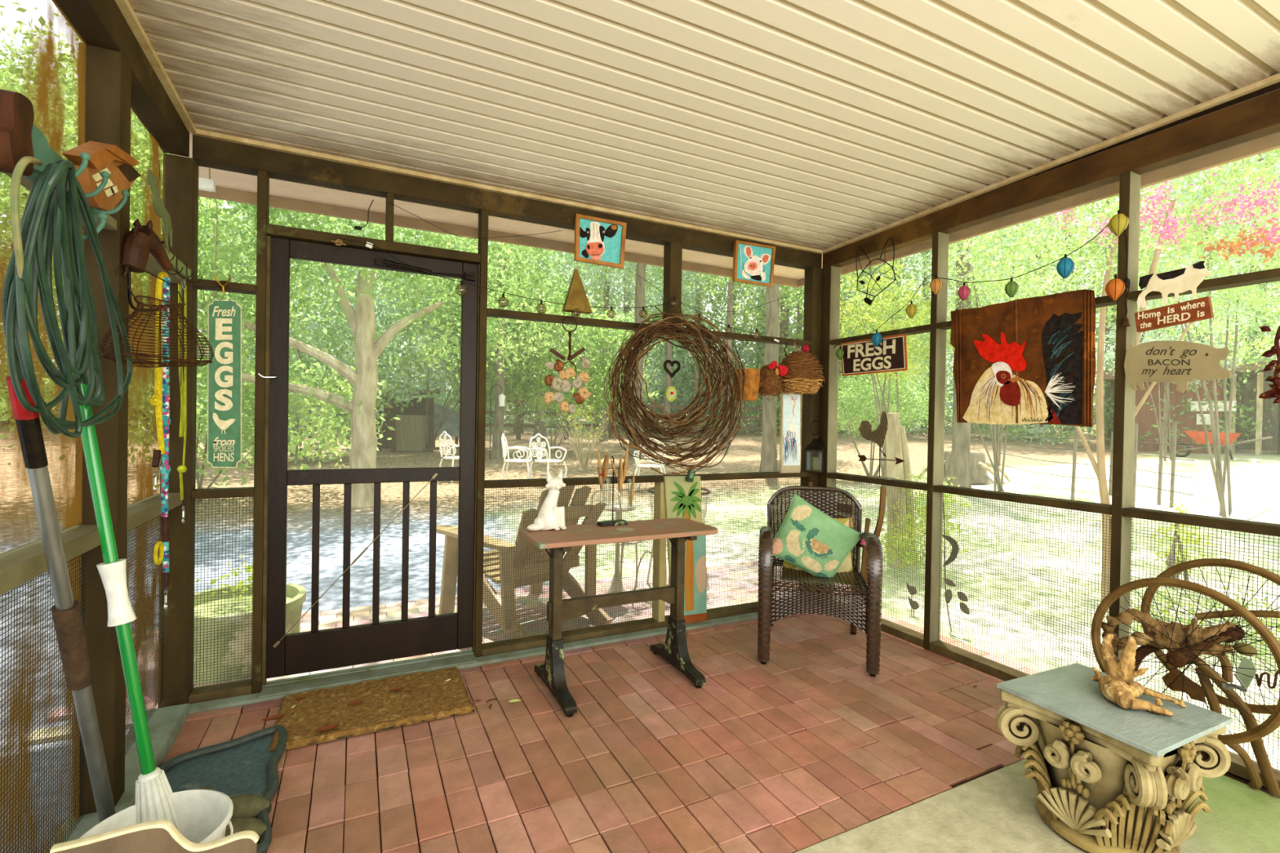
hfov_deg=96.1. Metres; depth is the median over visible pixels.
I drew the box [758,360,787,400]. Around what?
basket
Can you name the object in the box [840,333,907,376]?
sign
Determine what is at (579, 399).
seashell
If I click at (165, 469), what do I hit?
lead
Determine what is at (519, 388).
tree
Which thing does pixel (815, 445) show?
lantern
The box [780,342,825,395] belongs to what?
basket
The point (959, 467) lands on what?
tree
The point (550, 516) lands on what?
cat figurine
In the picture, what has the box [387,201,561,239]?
cable
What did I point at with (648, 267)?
tree
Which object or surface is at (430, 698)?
doormat
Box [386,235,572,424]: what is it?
tree
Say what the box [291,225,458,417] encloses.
tree
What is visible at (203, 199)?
tree
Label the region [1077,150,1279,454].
tree
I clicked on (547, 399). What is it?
seashell
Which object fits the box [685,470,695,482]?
clip
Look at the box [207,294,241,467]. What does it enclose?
sign
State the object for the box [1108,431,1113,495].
fence post
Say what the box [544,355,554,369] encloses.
seashell
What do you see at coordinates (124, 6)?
trim
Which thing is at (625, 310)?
tree
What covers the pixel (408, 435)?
woodshed
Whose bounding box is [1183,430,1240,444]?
tray
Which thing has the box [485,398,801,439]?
rail fence
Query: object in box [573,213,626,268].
picture
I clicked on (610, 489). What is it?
wire chair
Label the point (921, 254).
tree
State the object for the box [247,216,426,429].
tree
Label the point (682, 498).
board
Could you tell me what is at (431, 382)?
tree
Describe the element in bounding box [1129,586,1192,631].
clump
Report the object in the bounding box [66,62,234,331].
tree
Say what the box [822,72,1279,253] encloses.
trim
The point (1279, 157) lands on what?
tree
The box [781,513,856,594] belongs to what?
cushion
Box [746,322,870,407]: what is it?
tree
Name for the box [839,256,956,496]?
tree
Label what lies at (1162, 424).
trunk
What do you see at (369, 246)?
tag
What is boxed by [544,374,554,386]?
seashell
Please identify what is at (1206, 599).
clump
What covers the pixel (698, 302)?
tree
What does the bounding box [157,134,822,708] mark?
wall
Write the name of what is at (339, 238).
string lights
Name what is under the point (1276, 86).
trim
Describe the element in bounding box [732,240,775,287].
picture
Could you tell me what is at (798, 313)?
tree
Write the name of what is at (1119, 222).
lantern light
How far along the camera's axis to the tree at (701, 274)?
16.37 m
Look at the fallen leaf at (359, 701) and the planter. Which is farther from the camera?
the planter
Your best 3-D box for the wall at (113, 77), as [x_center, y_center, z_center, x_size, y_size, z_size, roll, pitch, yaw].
[-1.169,-0.054,0.792,0.099,2.475,3.658,1,1,-26]
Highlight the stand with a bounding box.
[596,443,634,526]
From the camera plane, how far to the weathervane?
3.60 m
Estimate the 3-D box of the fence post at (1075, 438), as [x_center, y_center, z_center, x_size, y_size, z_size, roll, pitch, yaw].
[6.821,0.684,9.043,0.100,1.302,0.035,1,1,-26]
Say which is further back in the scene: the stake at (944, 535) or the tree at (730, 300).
the tree at (730, 300)
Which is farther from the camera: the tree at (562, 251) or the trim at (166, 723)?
the tree at (562, 251)
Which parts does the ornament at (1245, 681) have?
pane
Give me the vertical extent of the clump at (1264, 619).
0.314 m
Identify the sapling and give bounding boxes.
[1151,501,1216,581]
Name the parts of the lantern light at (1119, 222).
lantern light, lantern light, lantern light, lantern light, lantern light, light cord, lantern light, lantern light, lantern light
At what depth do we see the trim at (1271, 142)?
3.37 m
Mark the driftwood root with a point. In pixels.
(1118, 687)
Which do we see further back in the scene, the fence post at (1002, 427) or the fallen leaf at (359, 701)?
the fence post at (1002, 427)
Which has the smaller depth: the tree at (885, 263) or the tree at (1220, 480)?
the tree at (1220, 480)
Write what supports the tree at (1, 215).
on the ground
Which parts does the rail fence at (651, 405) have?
rail, rail, rail, post, rail, rail, post, rail, rail, post, rail, rail, post, rail, rail, post, rail, rail, rail, rail, post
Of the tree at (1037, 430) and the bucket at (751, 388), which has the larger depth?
the tree at (1037, 430)
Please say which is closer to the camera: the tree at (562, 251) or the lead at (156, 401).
the lead at (156, 401)
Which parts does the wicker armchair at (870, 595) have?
armrest, backrest, frame, seat, leg, armrest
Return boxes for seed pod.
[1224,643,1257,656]
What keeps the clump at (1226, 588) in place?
on the ground
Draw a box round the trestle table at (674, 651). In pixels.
[518,517,718,717]
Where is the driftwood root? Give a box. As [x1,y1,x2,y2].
[1090,633,1186,716]
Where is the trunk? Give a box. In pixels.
[885,413,915,568]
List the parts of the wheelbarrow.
handle, leg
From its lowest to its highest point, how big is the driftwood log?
0.190 m
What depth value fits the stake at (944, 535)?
3.81 m
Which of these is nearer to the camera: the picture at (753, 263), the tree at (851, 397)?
the picture at (753, 263)
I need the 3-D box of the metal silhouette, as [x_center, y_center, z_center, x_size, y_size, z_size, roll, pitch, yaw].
[-1.663,-0.772,1.996,0.007,0.286,0.285,1,1,-26]
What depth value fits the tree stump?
11.39 m
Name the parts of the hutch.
leg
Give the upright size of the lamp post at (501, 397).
1.918 m
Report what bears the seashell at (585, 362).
hanging from the anchor
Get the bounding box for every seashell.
[543,386,554,404]
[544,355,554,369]
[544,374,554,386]
[550,373,562,391]
[553,391,563,402]
[554,359,564,372]
[558,370,564,379]
[559,392,569,412]
[560,378,571,392]
[564,362,575,380]
[568,396,575,413]
[571,392,584,404]
[572,375,582,388]
[577,369,590,382]
[577,386,591,399]
[579,355,591,369]
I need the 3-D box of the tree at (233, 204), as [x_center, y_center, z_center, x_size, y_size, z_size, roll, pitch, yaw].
[-18.916,-7.309,30.907,8.688,15.270,9.613,1,1,27]
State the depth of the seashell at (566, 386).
3.13 m
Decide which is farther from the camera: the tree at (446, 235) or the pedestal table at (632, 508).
the tree at (446, 235)
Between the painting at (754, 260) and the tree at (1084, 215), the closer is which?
the painting at (754, 260)
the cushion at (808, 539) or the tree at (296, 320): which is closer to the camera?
the cushion at (808, 539)
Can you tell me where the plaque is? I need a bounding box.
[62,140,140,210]
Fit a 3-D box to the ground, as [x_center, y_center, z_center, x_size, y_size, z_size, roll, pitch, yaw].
[-4.202,-1.759,42.496,150.000,5.335,120.000,1,1,-26]
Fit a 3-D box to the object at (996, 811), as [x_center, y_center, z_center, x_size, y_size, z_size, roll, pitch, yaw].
[0.829,1.295,0.819,3.480,0.064,1.896,1,1,-26]
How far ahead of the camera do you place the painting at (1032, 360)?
2.75 m
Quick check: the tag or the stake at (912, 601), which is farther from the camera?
the stake at (912, 601)
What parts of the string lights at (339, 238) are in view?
globe light, globe light, globe light, globe light, globe light, globe light, globe light, globe light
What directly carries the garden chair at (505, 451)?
on the ground
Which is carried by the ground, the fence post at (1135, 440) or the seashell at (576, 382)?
the fence post at (1135, 440)
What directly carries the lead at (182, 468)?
hanging from the strip
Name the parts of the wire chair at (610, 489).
frame, leg frame, leg frame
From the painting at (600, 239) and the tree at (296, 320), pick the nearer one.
the painting at (600, 239)
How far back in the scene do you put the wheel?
1.95 m
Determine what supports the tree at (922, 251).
on the ground
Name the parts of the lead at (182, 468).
handle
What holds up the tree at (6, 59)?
on the ground
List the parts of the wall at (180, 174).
post, sill, rail, wire panel, rail, post, rail, post, post, wire panel, sill, rail, rail, post, post, post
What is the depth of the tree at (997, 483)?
10.23 m
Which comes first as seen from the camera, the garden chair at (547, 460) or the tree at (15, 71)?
the tree at (15, 71)
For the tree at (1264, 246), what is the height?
11.773 m
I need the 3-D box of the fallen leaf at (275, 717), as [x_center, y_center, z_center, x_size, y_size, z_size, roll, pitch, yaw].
[-1.481,1.181,2.329,0.080,0.012,0.035,1,1,-35]
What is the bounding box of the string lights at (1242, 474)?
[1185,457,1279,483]
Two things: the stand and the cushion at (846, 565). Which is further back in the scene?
the cushion at (846, 565)
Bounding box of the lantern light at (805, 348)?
[800,344,810,351]
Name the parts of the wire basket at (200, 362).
handle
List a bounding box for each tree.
[0,1,149,465]
[0,6,225,417]
[0,25,146,423]
[0,32,586,507]
[0,52,399,502]
[0,61,242,430]
[0,177,26,426]
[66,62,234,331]
[133,128,311,438]
[146,200,457,465]
[198,199,319,408]
[199,202,382,429]
[203,204,354,418]
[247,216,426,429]
[289,226,579,452]
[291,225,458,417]
[324,216,465,414]
[385,231,597,458]
[386,234,460,408]
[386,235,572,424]
[390,240,563,434]
[421,249,662,453]
[433,249,601,435]
[486,251,598,423]
[488,240,609,440]
[504,250,619,429]
[524,262,690,424]
[533,247,645,459]
[568,253,663,440]
[572,303,764,432]
[582,262,718,432]
[584,262,711,423]
[619,263,742,432]
[634,262,757,422]
[645,264,710,442]
[645,266,715,435]
[684,276,803,426]
[686,273,795,432]
[688,271,857,457]
[710,275,764,443]
[721,272,884,439]
[737,262,930,431]
[742,284,804,351]
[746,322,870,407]
[759,284,777,471]
[776,257,926,434]
[796,253,950,435]
[837,349,953,475]
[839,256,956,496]
[845,251,953,424]
[857,246,999,428]
[887,225,1024,439]
[897,216,1115,491]
[902,205,1115,446]
[915,233,1053,428]
[947,237,971,488]
[974,204,1219,435]
[1004,179,1264,444]
[1053,161,1279,430]
[1066,151,1279,516]
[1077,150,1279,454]
[1095,249,1241,461]
[1145,152,1279,362]
[1193,149,1279,450]
[1212,156,1279,351]
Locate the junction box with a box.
[198,168,217,299]
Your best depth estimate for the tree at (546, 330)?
29.56 m
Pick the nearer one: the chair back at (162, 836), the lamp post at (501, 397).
the chair back at (162, 836)
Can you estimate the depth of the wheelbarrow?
15.47 m
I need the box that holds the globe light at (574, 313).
[571,308,581,318]
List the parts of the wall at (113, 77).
screen panel, screen panel, wire panel, rail, rail, post, screen panel, wire panel, screen panel, rail, rail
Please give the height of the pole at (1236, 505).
0.854 m
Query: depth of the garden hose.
1.17 m
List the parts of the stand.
rod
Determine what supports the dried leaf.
hanging from the wheel
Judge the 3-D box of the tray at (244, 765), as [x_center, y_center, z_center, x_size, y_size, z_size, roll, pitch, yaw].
[-1.388,1.200,1.850,0.410,0.032,0.822,1,1,-26]
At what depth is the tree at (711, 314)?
28.42 m
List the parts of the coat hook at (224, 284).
plate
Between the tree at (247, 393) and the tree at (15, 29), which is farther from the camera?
the tree at (15, 29)
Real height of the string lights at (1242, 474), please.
0.451 m
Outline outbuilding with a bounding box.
[1103,361,1279,455]
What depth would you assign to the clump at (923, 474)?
5.19 m
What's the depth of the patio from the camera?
3.98 m
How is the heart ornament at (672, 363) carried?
hanging from the wreath
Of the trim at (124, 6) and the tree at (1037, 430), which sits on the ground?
the tree at (1037, 430)
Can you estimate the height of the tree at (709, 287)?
12.024 m
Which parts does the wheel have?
curved arm, bent leg, rod, bent leg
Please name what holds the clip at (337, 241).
attached to the wall at (180, 174)
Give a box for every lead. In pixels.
[149,271,168,565]
[159,276,171,610]
[177,278,186,523]
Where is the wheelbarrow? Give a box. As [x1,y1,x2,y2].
[1171,430,1272,460]
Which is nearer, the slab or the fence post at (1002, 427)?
the slab
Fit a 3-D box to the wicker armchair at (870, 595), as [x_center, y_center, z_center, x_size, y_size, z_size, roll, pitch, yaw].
[0.987,0.809,3.239,0.614,0.877,0.663,1,1,14]
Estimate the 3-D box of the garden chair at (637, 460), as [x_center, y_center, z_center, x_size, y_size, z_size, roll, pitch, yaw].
[0.191,0.679,10.416,0.593,0.958,0.552,1,1,8]
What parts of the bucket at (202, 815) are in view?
handle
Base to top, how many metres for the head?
0.392 m
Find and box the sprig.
[195,555,253,608]
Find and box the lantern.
[804,420,824,472]
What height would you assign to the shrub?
1.671 m
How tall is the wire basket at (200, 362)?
0.281 m
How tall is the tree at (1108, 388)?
13.740 m
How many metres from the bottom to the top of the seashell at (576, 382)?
0.111 m
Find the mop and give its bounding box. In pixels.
[79,382,181,833]
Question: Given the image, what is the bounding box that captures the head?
[855,237,896,305]
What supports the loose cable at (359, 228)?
attached to the wall at (180, 174)
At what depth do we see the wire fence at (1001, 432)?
10.08 m
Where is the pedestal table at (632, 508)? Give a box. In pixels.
[603,502,636,593]
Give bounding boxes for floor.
[64,605,1279,852]
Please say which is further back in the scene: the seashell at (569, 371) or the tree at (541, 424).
the tree at (541, 424)
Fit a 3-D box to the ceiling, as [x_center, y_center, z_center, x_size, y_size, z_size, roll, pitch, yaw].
[0.514,-1.260,1.545,3.580,0.100,3.757,1,1,-26]
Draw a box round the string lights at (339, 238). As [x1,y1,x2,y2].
[338,238,799,347]
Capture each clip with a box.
[331,239,346,245]
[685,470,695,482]
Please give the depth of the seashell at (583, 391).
3.17 m
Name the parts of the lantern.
corner post, ring handle, frame, corner post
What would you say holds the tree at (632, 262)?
on the ground
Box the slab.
[996,662,1232,757]
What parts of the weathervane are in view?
rod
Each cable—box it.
[354,200,373,230]
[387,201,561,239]
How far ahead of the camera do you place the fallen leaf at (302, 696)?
2.51 m
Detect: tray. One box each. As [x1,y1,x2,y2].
[133,725,287,852]
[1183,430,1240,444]
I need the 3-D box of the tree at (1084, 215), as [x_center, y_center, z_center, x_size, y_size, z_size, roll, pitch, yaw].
[20.258,-6.739,26.825,7.957,15.236,9.250,1,1,-32]
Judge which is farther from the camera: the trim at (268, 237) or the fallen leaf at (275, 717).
the trim at (268, 237)
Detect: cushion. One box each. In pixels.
[772,493,865,591]
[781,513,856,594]
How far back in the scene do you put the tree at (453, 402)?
25.42 m
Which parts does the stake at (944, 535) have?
stem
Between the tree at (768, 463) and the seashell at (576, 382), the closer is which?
the seashell at (576, 382)
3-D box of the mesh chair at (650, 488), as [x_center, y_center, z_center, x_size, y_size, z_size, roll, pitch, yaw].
[0.310,0.917,4.685,0.545,0.812,0.541,1,1,43]
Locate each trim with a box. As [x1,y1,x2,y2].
[62,703,189,842]
[115,0,195,133]
[173,88,1279,279]
[189,604,816,714]
[191,128,822,253]
[198,132,1279,287]
[258,649,477,697]
[262,235,479,688]
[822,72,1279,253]
[991,81,1279,191]
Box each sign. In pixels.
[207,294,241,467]
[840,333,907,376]
[1124,340,1231,392]
[1134,260,1213,342]
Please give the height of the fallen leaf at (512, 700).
0.008 m
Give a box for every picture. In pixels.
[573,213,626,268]
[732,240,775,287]
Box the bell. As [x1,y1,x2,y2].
[1119,276,1130,327]
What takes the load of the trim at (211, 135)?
attached to the wall at (180, 174)
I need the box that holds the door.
[257,236,478,679]
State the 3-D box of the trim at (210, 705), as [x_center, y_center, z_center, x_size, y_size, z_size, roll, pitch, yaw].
[-0.400,1.225,3.177,3.600,0.038,0.077,1,1,-26]
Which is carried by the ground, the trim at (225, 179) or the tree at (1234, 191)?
the tree at (1234, 191)
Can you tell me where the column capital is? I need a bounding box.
[995,688,1231,852]
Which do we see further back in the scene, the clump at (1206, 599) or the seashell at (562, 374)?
the clump at (1206, 599)
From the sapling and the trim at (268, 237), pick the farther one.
the sapling
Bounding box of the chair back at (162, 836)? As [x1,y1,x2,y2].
[49,819,259,852]
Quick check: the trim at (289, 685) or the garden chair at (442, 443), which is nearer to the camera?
the trim at (289, 685)
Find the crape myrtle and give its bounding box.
[947,147,1279,601]
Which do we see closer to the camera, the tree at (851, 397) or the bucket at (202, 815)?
the bucket at (202, 815)
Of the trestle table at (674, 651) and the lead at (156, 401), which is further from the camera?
the trestle table at (674, 651)
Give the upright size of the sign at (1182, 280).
0.310 m
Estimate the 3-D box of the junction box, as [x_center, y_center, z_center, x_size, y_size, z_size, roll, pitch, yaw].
[-2.081,-0.941,2.749,0.102,0.810,0.040,1,1,-26]
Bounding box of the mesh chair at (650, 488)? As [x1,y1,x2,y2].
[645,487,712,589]
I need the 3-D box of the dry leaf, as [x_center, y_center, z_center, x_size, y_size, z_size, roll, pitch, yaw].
[-1.445,1.194,1.848,0.060,0.025,0.110,1,1,41]
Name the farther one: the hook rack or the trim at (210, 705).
the trim at (210, 705)
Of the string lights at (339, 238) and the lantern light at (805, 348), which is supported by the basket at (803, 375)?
the lantern light at (805, 348)
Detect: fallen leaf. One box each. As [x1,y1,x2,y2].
[262,714,285,720]
[295,694,307,699]
[315,723,340,731]
[346,700,362,705]
[390,686,403,691]
[508,699,520,702]
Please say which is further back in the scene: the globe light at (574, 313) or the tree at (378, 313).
the tree at (378, 313)
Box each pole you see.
[6,375,115,822]
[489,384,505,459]
[1223,458,1256,533]
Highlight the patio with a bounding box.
[33,560,851,744]
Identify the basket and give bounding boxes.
[100,263,213,367]
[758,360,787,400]
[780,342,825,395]
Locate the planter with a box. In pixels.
[193,582,306,684]
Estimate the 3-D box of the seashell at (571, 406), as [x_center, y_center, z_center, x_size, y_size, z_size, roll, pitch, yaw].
[-0.377,-0.124,3.162,0.042,0.103,0.029,1,1,-35]
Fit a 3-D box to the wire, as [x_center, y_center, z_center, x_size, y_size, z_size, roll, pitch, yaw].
[0.527,-0.821,3.586,1.398,0.217,0.003,1,1,-26]
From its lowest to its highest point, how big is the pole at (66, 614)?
1.327 m
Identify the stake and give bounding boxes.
[906,583,916,609]
[908,596,919,615]
[942,506,969,631]
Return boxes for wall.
[0,0,189,852]
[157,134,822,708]
[815,88,1279,788]
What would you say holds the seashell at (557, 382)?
hanging from the anchor
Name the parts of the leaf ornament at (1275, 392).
stem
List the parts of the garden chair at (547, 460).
leg, frame, armrest, seat, armrest, leg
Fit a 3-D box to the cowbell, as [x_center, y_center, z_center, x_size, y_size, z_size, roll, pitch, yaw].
[-0.345,-0.764,3.179,0.160,0.307,0.062,1,1,-26]
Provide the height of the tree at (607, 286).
12.058 m
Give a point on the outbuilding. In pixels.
(1145, 415)
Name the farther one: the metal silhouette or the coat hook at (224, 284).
the coat hook at (224, 284)
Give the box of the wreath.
[604,300,745,475]
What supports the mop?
in the bucket at (202, 815)
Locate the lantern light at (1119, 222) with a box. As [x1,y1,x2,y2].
[833,209,1128,359]
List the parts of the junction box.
hanging cord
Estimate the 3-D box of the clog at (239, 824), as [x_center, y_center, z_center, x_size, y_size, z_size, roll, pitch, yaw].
[-1.231,1.175,1.653,0.281,0.076,0.107,1,1,-23]
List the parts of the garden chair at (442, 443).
frame, seat, armrest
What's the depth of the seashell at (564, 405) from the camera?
3.13 m
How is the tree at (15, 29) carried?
on the ground
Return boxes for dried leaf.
[1161,669,1205,702]
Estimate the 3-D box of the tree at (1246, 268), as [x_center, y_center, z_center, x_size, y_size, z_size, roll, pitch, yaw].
[26.895,-8.771,29.012,11.555,20.396,10.922,1,1,-16]
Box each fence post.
[998,426,1003,466]
[1071,428,1077,500]
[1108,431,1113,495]
[1132,423,1137,506]
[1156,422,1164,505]
[1169,422,1177,507]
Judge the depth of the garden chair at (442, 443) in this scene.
10.78 m
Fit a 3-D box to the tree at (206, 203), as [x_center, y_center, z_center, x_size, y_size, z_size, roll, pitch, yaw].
[-15.068,-6.155,19.737,8.227,13.551,7.077,1,1,29]
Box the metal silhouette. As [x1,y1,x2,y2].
[146,160,172,253]
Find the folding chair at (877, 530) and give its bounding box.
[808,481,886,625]
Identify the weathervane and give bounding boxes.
[857,410,904,479]
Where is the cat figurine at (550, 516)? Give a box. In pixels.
[527,469,566,531]
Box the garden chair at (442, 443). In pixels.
[439,431,459,483]
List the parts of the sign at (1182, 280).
chain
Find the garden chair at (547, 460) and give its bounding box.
[528,433,567,479]
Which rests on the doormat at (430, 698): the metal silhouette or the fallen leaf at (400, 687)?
the fallen leaf at (400, 687)
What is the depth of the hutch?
17.13 m
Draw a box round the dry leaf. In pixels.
[199,786,210,789]
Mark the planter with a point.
(295, 593)
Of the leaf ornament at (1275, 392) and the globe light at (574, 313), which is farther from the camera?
the globe light at (574, 313)
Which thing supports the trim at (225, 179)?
attached to the wall at (113, 77)
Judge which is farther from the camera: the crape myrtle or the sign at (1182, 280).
the crape myrtle
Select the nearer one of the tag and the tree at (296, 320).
the tag
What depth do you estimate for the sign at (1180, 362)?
2.26 m
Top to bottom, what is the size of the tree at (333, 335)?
6.714 m
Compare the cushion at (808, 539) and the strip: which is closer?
the strip
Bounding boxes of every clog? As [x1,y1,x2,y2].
[224,817,266,844]
[229,794,271,817]
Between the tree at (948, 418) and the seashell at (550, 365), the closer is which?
the seashell at (550, 365)
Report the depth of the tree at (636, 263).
37.30 m
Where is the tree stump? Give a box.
[917,450,1010,484]
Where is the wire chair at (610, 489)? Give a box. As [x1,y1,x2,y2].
[591,488,666,608]
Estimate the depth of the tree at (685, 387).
25.73 m
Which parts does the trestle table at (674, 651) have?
leg, leg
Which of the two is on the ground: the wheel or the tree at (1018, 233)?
the tree at (1018, 233)
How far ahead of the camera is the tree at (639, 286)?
15.41 m
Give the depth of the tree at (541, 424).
21.38 m
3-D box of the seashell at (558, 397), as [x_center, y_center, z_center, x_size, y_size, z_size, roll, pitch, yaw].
[-0.447,-0.180,3.124,0.066,0.103,0.037,1,1,-12]
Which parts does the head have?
crown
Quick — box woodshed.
[376,388,440,451]
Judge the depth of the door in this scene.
2.78 m
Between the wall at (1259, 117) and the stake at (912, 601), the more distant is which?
the stake at (912, 601)
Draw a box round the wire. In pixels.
[622,267,809,311]
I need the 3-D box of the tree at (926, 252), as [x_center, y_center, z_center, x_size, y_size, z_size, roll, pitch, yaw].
[16.302,-7.858,32.880,10.094,16.794,9.784,1,1,42]
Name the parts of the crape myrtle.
stem, stem, stem, stem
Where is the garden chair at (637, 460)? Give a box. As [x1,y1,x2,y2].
[633,438,666,490]
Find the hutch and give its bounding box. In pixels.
[433,403,459,448]
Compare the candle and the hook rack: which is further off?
the candle
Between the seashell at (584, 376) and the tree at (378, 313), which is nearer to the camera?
the seashell at (584, 376)
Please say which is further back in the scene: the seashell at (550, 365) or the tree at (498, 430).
the tree at (498, 430)
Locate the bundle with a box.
[1204,635,1231,651]
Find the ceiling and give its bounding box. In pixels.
[128,0,1279,249]
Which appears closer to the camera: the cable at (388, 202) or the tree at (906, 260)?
the cable at (388, 202)
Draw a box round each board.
[663,475,706,623]
[779,391,801,473]
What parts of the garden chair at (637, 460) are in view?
leg, armrest, seat, frame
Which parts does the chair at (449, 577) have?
leg, armrest, leg, leg, leg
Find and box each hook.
[120,218,173,311]
[214,273,231,293]
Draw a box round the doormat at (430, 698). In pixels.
[268,666,475,751]
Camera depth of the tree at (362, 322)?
8.27 m
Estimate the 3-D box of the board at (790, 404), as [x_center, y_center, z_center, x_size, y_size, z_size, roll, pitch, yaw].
[1.022,0.033,3.898,0.164,0.563,0.022,1,1,-26]
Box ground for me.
[0,404,1279,821]
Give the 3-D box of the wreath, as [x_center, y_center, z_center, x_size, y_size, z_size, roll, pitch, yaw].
[0.220,-0.224,3.361,0.921,1.018,0.215,1,1,-26]
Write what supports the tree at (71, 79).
on the ground
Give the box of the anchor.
[549,312,585,372]
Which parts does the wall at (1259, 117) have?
post, post, sill, rail, wire panel, rail, post, post, sill, rail, wire panel, rail, post, post, rail, wire panel, rail, sill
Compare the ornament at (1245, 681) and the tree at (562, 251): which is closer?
the ornament at (1245, 681)
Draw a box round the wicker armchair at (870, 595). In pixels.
[757,485,883,676]
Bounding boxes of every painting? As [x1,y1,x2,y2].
[579,218,622,263]
[737,243,772,283]
[950,288,1096,426]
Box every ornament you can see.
[663,348,680,377]
[1220,656,1257,692]
[1258,325,1279,403]
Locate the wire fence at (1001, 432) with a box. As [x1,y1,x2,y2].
[1000,431,1195,495]
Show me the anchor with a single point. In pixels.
(582, 349)
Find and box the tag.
[365,241,373,248]
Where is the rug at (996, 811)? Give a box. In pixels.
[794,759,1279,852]
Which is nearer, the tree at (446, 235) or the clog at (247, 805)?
the clog at (247, 805)
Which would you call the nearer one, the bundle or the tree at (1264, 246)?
the bundle
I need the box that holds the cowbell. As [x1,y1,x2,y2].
[561,261,592,315]
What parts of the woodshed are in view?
post, post, pallet panel, post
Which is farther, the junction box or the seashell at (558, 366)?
the seashell at (558, 366)
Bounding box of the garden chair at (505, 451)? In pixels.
[501,433,532,479]
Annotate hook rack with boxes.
[0,88,129,239]
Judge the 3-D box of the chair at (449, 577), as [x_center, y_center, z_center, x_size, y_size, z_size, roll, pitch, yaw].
[-0.770,0.834,3.893,0.890,1.018,1.063,0,1,-43]
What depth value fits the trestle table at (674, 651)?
2.72 m
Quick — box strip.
[164,247,203,283]
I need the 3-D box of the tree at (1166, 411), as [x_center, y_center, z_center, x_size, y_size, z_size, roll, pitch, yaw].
[13.948,-1.842,15.253,4.410,5.607,2.662,1,1,-32]
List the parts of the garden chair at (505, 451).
leg, frame, leg, armrest, seat, armrest, leg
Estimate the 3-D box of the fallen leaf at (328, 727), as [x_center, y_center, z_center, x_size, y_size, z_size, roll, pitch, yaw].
[-1.224,1.185,2.257,0.090,0.014,0.040,1,1,-41]
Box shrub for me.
[555,400,613,471]
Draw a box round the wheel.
[1090,558,1279,797]
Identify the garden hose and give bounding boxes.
[1,155,132,437]
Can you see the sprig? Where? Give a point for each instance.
(250, 579)
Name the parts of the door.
tension rod, rail, lock rail, rail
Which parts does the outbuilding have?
wall plate, wall plate, porch post, porch post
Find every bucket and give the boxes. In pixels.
[79,789,233,843]
[734,339,761,400]
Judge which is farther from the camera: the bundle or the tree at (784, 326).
the tree at (784, 326)
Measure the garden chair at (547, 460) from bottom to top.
0.958 m
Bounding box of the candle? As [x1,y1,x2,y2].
[812,457,819,470]
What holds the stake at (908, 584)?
on the ground
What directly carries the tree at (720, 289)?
on the ground
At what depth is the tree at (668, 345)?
21.60 m
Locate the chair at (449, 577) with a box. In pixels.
[435,484,611,639]
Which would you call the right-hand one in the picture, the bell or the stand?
the bell
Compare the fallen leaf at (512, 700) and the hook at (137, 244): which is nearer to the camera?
the hook at (137, 244)
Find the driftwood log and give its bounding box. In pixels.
[1101,608,1235,656]
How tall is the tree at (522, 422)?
12.347 m
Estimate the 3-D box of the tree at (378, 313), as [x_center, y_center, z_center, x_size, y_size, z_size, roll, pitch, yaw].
[-5.416,-2.576,16.199,7.898,6.699,4.494,1,1,-31]
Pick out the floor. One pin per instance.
(803, 748)
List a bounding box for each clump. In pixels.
[872,467,976,578]
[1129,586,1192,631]
[1177,592,1245,648]
[1194,585,1279,642]
[1234,605,1279,661]
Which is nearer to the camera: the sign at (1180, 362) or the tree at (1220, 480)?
the sign at (1180, 362)

